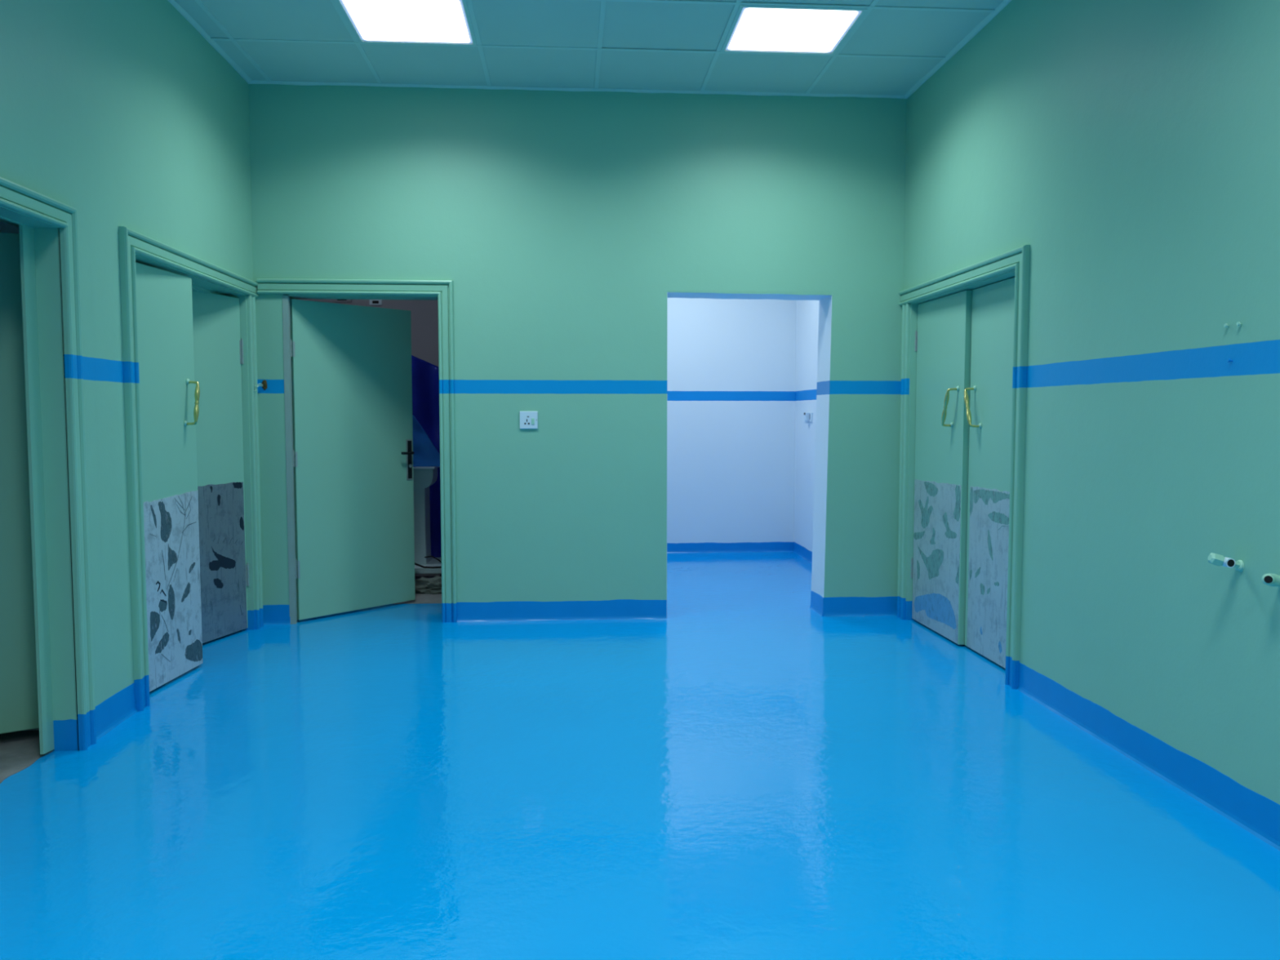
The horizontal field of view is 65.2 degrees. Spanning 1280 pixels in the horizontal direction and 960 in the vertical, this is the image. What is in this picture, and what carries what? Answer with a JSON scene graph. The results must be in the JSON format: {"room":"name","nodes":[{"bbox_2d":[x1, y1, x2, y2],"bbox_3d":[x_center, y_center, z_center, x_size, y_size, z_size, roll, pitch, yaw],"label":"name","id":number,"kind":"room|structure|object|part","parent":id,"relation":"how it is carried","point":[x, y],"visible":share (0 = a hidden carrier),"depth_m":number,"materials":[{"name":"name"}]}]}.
{"room":"hospital corridor","nodes":[
{"label":"hospital corridor","id":0,"kind":"room"},
{"bbox_2d":[0,221,39,730],"bbox_3d":[-4.086,-0.533,4.295,2.862,3.500,5.600,0,4,-4],"label":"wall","id":1,"kind":"structure","parent":0,"point":[4,227],"depth_m":4.30,"materials":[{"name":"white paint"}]},
{"bbox_2d":[0,0,253,706],"bbox_3d":[-2.328,-0.436,1.793,0.290,3.834,9.557,0,4,-4],"label":"wall","id":2,"kind":"structure","parent":0,"point":[117,113],"depth_m":4.51,"materials":[{"name":"green paint"}]},
{"bbox_2d":[0,177,96,754],"bbox_3d":[-2.334,0.055,3.435,0.142,2.259,1.761,0,4,-4],"label":"door surround","id":3,"kind":"object","parent":2,"relation":"attached to","point":[48,226],"visible":1,"depth_m":4.08,"materials":[{"name":"paint"}]},
{"bbox_2d":[0,232,39,733],"bbox_3d":[-2.845,0.031,4.079,0.864,2.098,0.054,-3,5,-34],"label":"door","id":4,"kind":"structure","parent":3,"relation":"attached to","point":[19,702],"depth_m":4.21,"materials":[{"name":"paint"}]},
{"bbox_2d":[94,682,137,740],"bbox_3d":[-2.104,1.270,0.941,0.023,0.149,7.605,0,4,-4],"label":"baseboard","id":5,"kind":"structure","parent":2,"relation":"attached to","point":[119,707],"depth_m":4.50,"materials":[{"name":"blue paint"}]},
{"bbox_2d":[118,226,263,711],"bbox_3d":[-2.581,-0.093,5.612,0.326,2.268,1.961,0,4,-4],"label":"door surround","id":6,"kind":"object","parent":2,"relation":"attached to","point":[135,246],"visible":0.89,"depth_m":4.90,"materials":[{"name":"green wood"}]},
{"bbox_2d":[135,262,202,692],"bbox_3d":[-2.431,-0.013,5.127,0.113,2.124,0.758,0,4,1],"label":"door","id":7,"kind":"structure","parent":6,"relation":"attached to","point":[169,397],"depth_m":5.20,"materials":[{"name":"paint"}]},
{"bbox_3d":[-2.445,0.561,5.168,0.003,0.967,0.740,0,4,1],"label":"kick plate","id":8,"kind":"part","parent":7,"relation":"part of","materials":[{"name":"metal"}]},
{"bbox_3d":[-2.402,-0.414,5.372,0.068,0.240,0.054,0,4,1],"label":"pull handle","id":9,"kind":"part","parent":7,"relation":"part of","materials":[{"name":"gold metal"}]},
{"bbox_2d":[191,289,249,643],"bbox_3d":[-2.647,-0.072,6.051,0.056,2.122,0.807,1,4,13],"label":"door","id":10,"kind":"structure","parent":6,"relation":"attached to","point":[218,352],"depth_m":6.19,"materials":[{"name":"paint"}]},
{"bbox_3d":[-2.634,0.506,6.081,0.003,0.957,0.768,1,4,13],"label":"kick plate","id":11,"kind":"part","parent":10,"relation":"part of","materials":[{"name":"metal"}]},
{"bbox_3d":[-2.499,-0.100,6.496,0.031,2.167,0.099,0,4,-4],"label":"casing leg","id":12,"kind":"part","parent":6,"relation":"part of","materials":[{"name":"green wood"}]},
{"bbox_2d":[253,379,267,391],"bbox_3d":[-2.483,-0.614,6.511,0.037,0.083,0.144,1,4,15],"label":"stub","id":13,"kind":"object","parent":2,"relation":"attached to","point":[264,384],"visible":1,"depth_m":6.56,"materials":[{"name":"paint"}]},
{"bbox_2d":[295,297,796,543],"bbox_3d":[-1.322,-0.958,9.990,6.186,3.600,0.200,0,4,-4],"label":"wall","id":14,"kind":"structure","parent":0,"point":[731,387],"depth_m":10.07,"materials":[{"name":"paint"}]},
{"bbox_2d":[332,299,351,302],"bbox_3d":[-2.893,-1.756,9.714,0.180,0.056,0.024,0,4,-4],"label":"wall fitting","id":15,"kind":"object","parent":14,"relation":"attached to","point":[333,300],"visible":0.44,"depth_m":9.71,"materials":[{"name":"grey paint"}]},
{"bbox_2d":[368,299,382,305],"bbox_3d":[-2.574,-1.731,9.739,0.120,0.056,0.024,0,4,-4],"label":"wall fitting","id":16,"kind":"object","parent":14,"relation":"attached to","point":[371,302],"visible":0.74,"depth_m":9.73,"materials":[{"name":"white plastic"}]},
{"bbox_2d":[248,84,906,604],"bbox_3d":[-0.372,-0.769,6.867,4.954,3.834,0.310,0,4,-4],"label":"wall","id":17,"kind":"structure","parent":0,"point":[562,224],"depth_m":6.70,"materials":[{"name":"green paint"}]},
{"bbox_2d":[257,278,457,624],"bbox_3d":[-1.868,-0.177,6.712,1.258,2.292,0.204,0,4,-4],"label":"door surround","id":18,"kind":"object","parent":17,"relation":"attached to","point":[442,291],"visible":1,"depth_m":6.62,"materials":[{"name":"green wood"}]},
{"bbox_2d":[289,298,415,620],"bbox_3d":[-1.981,-0.148,7.020,0.108,2.142,0.979,3,5,39],"label":"door","id":19,"kind":"structure","parent":18,"relation":"attached to","point":[352,377],"depth_m":6.99,"materials":[{"name":"paint"}]},
{"bbox_3d":[-1.706,-0.198,7.314,0.060,0.022,0.122,3,5,39],"label":"lever","id":20,"kind":"part","parent":19,"relation":"part of","materials":[{"name":"metal"}]},
{"bbox_3d":[-1.701,-0.150,7.376,0.004,0.300,0.053,3,5,39],"label":"handle plate","id":21,"kind":"part","parent":19,"relation":"part of","materials":[{"name":"metal"}]},
{"bbox_3d":[-1.697,-0.151,7.374,0.004,0.277,0.035,3,5,39],"label":"plate","id":22,"kind":"part","parent":19,"relation":"part of","materials":[{"name":"black metal"}]},
{"bbox_2d":[520,411,537,428],"bbox_3d":[-0.746,-0.402,6.702,0.120,0.118,0.016,0,4,-4],"label":"power socket","id":23,"kind":"object","parent":17,"relation":"attached to","point":[528,420],"visible":1,"depth_m":6.70,"materials":[{"name":"white plastic"}]},
{"bbox_2d":[531,417,534,424],"bbox_3d":[-0.717,-0.393,6.698,0.020,0.042,0.004,0,4,-4],"label":"switch","id":24,"kind":"object","parent":23,"relation":"attached to","point":[532,419],"depth_m":6.70,"materials":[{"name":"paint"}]},
{"bbox_2d":[262,596,897,625],"bbox_3d":[-0.360,0.888,6.813,4.332,0.142,0.022,0,4,-4],"label":"baseboard","id":25,"kind":"structure","parent":17,"relation":"attached to","point":[617,609],"depth_m":6.82,"materials":[{"name":"blue paint"}]},
{"bbox_2d":[666,291,832,597],"bbox_3d":[0.736,-0.172,6.990,1.135,2.226,0.320,0,4,-4],"label":"reveal","id":26,"kind":"structure","parent":17,"relation":"attached to","point":[820,540],"depth_m":6.96,"materials":[{"name":"white paint"}]},
{"bbox_2d":[167,0,1012,98],"bbox_3d":[-0.025,-2.355,1.881,4.934,0.214,10.057,0,4,-4],"label":"ceiling","id":27,"kind":"structure","parent":0,"point":[620,46],"depth_m":5.87,"materials":[{"name":"paint"}]},
{"bbox_2d":[334,0,477,45],"bbox_3d":[-1.254,-2.508,5.433,0.674,0.036,0.677,0,4,-4],"label":"recessed light","id":28,"kind":"object","parent":27,"relation":"in","point":[419,22],"visible":0.98,"depth_m":5.44,"materials":[{"name":"white plastic"}]},
{"bbox_2d":[720,4,867,55],"bbox_3d":[0.838,-2.518,5.581,0.681,0.036,0.677,0,4,-4],"label":"recessed light","id":29,"kind":"object","parent":27,"relation":"in","point":[766,29],"visible":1,"depth_m":5.56,"materials":[{"name":"white plastic"}]},
{"bbox_2d":[0,551,1279,959],"bbox_3d":[-1.570,1.216,3.736,7.786,0.123,13.100,0,4,-4],"label":"floor","id":30,"kind":"structure","parent":0,"point":[746,771],"depth_m":3.55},
{"bbox_2d":[411,355,441,557],"bbox_3d":[-2.104,-0.182,9.006,1.680,1.861,0.765,0,4,-4],"label":"curtain","id":31,"kind":"object","parent":30,"relation":"on","point":[425,375],"visible":0.09,"depth_m":8.79,"materials":[{"name":"blue fabric"}]},
{"bbox_2d":[413,466,441,576],"bbox_3d":[-1.898,0.373,8.258,0.740,0.972,0.580,0,4,-4],"label":"stand","id":32,"kind":"object","parent":30,"relation":"on","point":[424,477],"visible":0.12,"depth_m":8.13,"materials":[{"name":"ceramic"}]},
{"bbox_2d":[412,414,439,466],"bbox_3d":[-1.922,-0.324,8.199,0.830,0.418,0.234,0,4,-4],"label":"plastic sheet","id":33,"kind":"object","parent":32,"relation":"on","point":[425,454],"visible":0.27,"depth_m":8.18,"materials":[{"name":"blue plastic"}]},
{"bbox_3d":[-1.961,-0.105,8.242,0.575,0.017,0.340,0,4,-4],"label":"plate","id":34,"kind":"part","parent":32,"relation":"part of","materials":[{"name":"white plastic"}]},
{"bbox_2d":[414,555,441,568],"bbox_3d":[-1.732,0.615,7.993,0.479,0.170,0.133,0,4,-4],"label":"power cable","id":35,"kind":"object","parent":32,"relation":"on","point":[416,564],"visible":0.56,"depth_m":7.94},
{"bbox_2d":[414,575,441,594],"bbox_3d":[-1.594,0.823,7.881,0.528,0.140,0.193,0,4,-4],"label":"rag","id":36,"kind":"object","parent":30,"relation":"on","point":[422,585],"visible":0.54,"depth_m":7.81,"materials":[{"name":"grey fabric"}]},
{"bbox_2d":[794,0,1279,804],"bbox_3d":[2.179,-0.564,3.735,0.310,3.834,12.800,0,4,-4],"label":"wall","id":37,"kind":"structure","parent":0,"point":[1133,146],"depth_m":4.03,"materials":[{"name":"green paint"}]},
{"bbox_2d":[666,541,823,616],"bbox_3d":[0.397,0.779,8.498,2.588,0.137,3.246,0,4,-4],"label":"baseboard","id":38,"kind":"structure","parent":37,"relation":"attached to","point":[745,547],"depth_m":10.14,"materials":[{"name":"blue paint"}]},
{"bbox_2d":[804,412,813,422],"bbox_3d":[1.601,-0.587,9.345,0.053,0.085,0.323,0,4,-4],"label":"power socket","id":39,"kind":"object","parent":37,"relation":"attached to","point":[808,416],"visible":1,"depth_m":9.34,"materials":[{"name":"white plastic"}]},
{"bbox_2d":[897,244,1030,688],"bbox_3d":[2.005,-0.107,5.978,0.344,2.249,1.881,0,4,-4],"label":"door surround","id":40,"kind":"object","parent":37,"relation":"attached to","point":[1015,263],"visible":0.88,"depth_m":5.37,"materials":[{"name":"green wood"}]},
{"bbox_3d":[1.793,-0.111,6.801,0.031,2.148,0.099,0,4,-4],"label":"casing leg","id":41,"kind":"part","parent":40,"relation":"part of","materials":[{"name":"green wood"}]},
{"bbox_2d":[911,289,972,644],"bbox_3d":[1.869,-0.088,6.355,0.117,2.118,0.798,0,4,-5],"label":"door","id":42,"kind":"structure","parent":40,"relation":"attached to","point":[943,341],"depth_m":6.26,"materials":[{"name":"paint"}]},
{"bbox_3d":[1.886,0.485,6.389,0.004,0.964,0.767,0,4,-5],"label":"kick plate","id":43,"kind":"part","parent":42,"relation":"part of","materials":[{"name":"grey metal"}]},
{"bbox_3d":[1.871,-0.439,6.054,0.072,0.235,0.097,0,4,-5],"label":"pull handle","id":44,"kind":"part","parent":42,"relation":"part of","materials":[{"name":"gold metal"}]},
{"bbox_2d":[964,276,1014,668],"bbox_3d":[1.967,-0.036,5.552,0.117,2.118,0.808,0,4,-4],"label":"door","id":45,"kind":"structure","parent":40,"relation":"attached to","point":[988,414],"depth_m":5.66,"materials":[{"name":"paint"}]},
{"bbox_3d":[1.925,-0.421,5.806,0.072,0.234,0.106,0,4,-4],"label":"pull handle","id":46,"kind":"part","parent":45,"relation":"part of","materials":[{"name":"gold metal"}]},
{"bbox_3d":[1.984,0.534,5.578,0.003,0.973,0.758,0,4,-4],"label":"kick plate","id":47,"kind":"part","parent":45,"relation":"part of","materials":[{"name":"metal"}]},
{"bbox_2d":[1016,662,1279,850],"bbox_3d":[2.197,1.249,1.281,0.022,0.148,7.675,0,4,-4],"label":"baseboard","id":48,"kind":"structure","parent":37,"relation":"attached to","point":[1255,813],"depth_m":3.85,"materials":[{"name":"blue paint"}]},
{"bbox_2d":[1207,552,1244,571],"bbox_3d":[2.000,0.281,3.406,0.123,0.065,0.053,0,4,-3],"label":"pipe stub","id":49,"kind":"object","parent":37,"relation":"attached to","point":[1219,560],"visible":1,"depth_m":3.39,"materials":[{"name":"paint"}]},
{"bbox_2d":[1222,556,1235,568],"bbox_3d":[1.997,0.280,3.395,0.033,0.033,0.031,0,4,-4],"label":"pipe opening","id":50,"kind":"object","parent":49,"relation":"attached to","point":[1227,562],"depth_m":3.38,"materials":[{"name":"white plastic"}]},
{"bbox_2d":[1261,573,1279,587],"bbox_3d":[2.026,0.325,3.193,0.108,0.057,0.054,-1,4,-16],"label":"pipe stub","id":51,"kind":"object","parent":37,"relation":"attached to","point":[1269,579],"visible":1,"depth_m":3.17,"materials":[{"name":"paint"}]}
]}

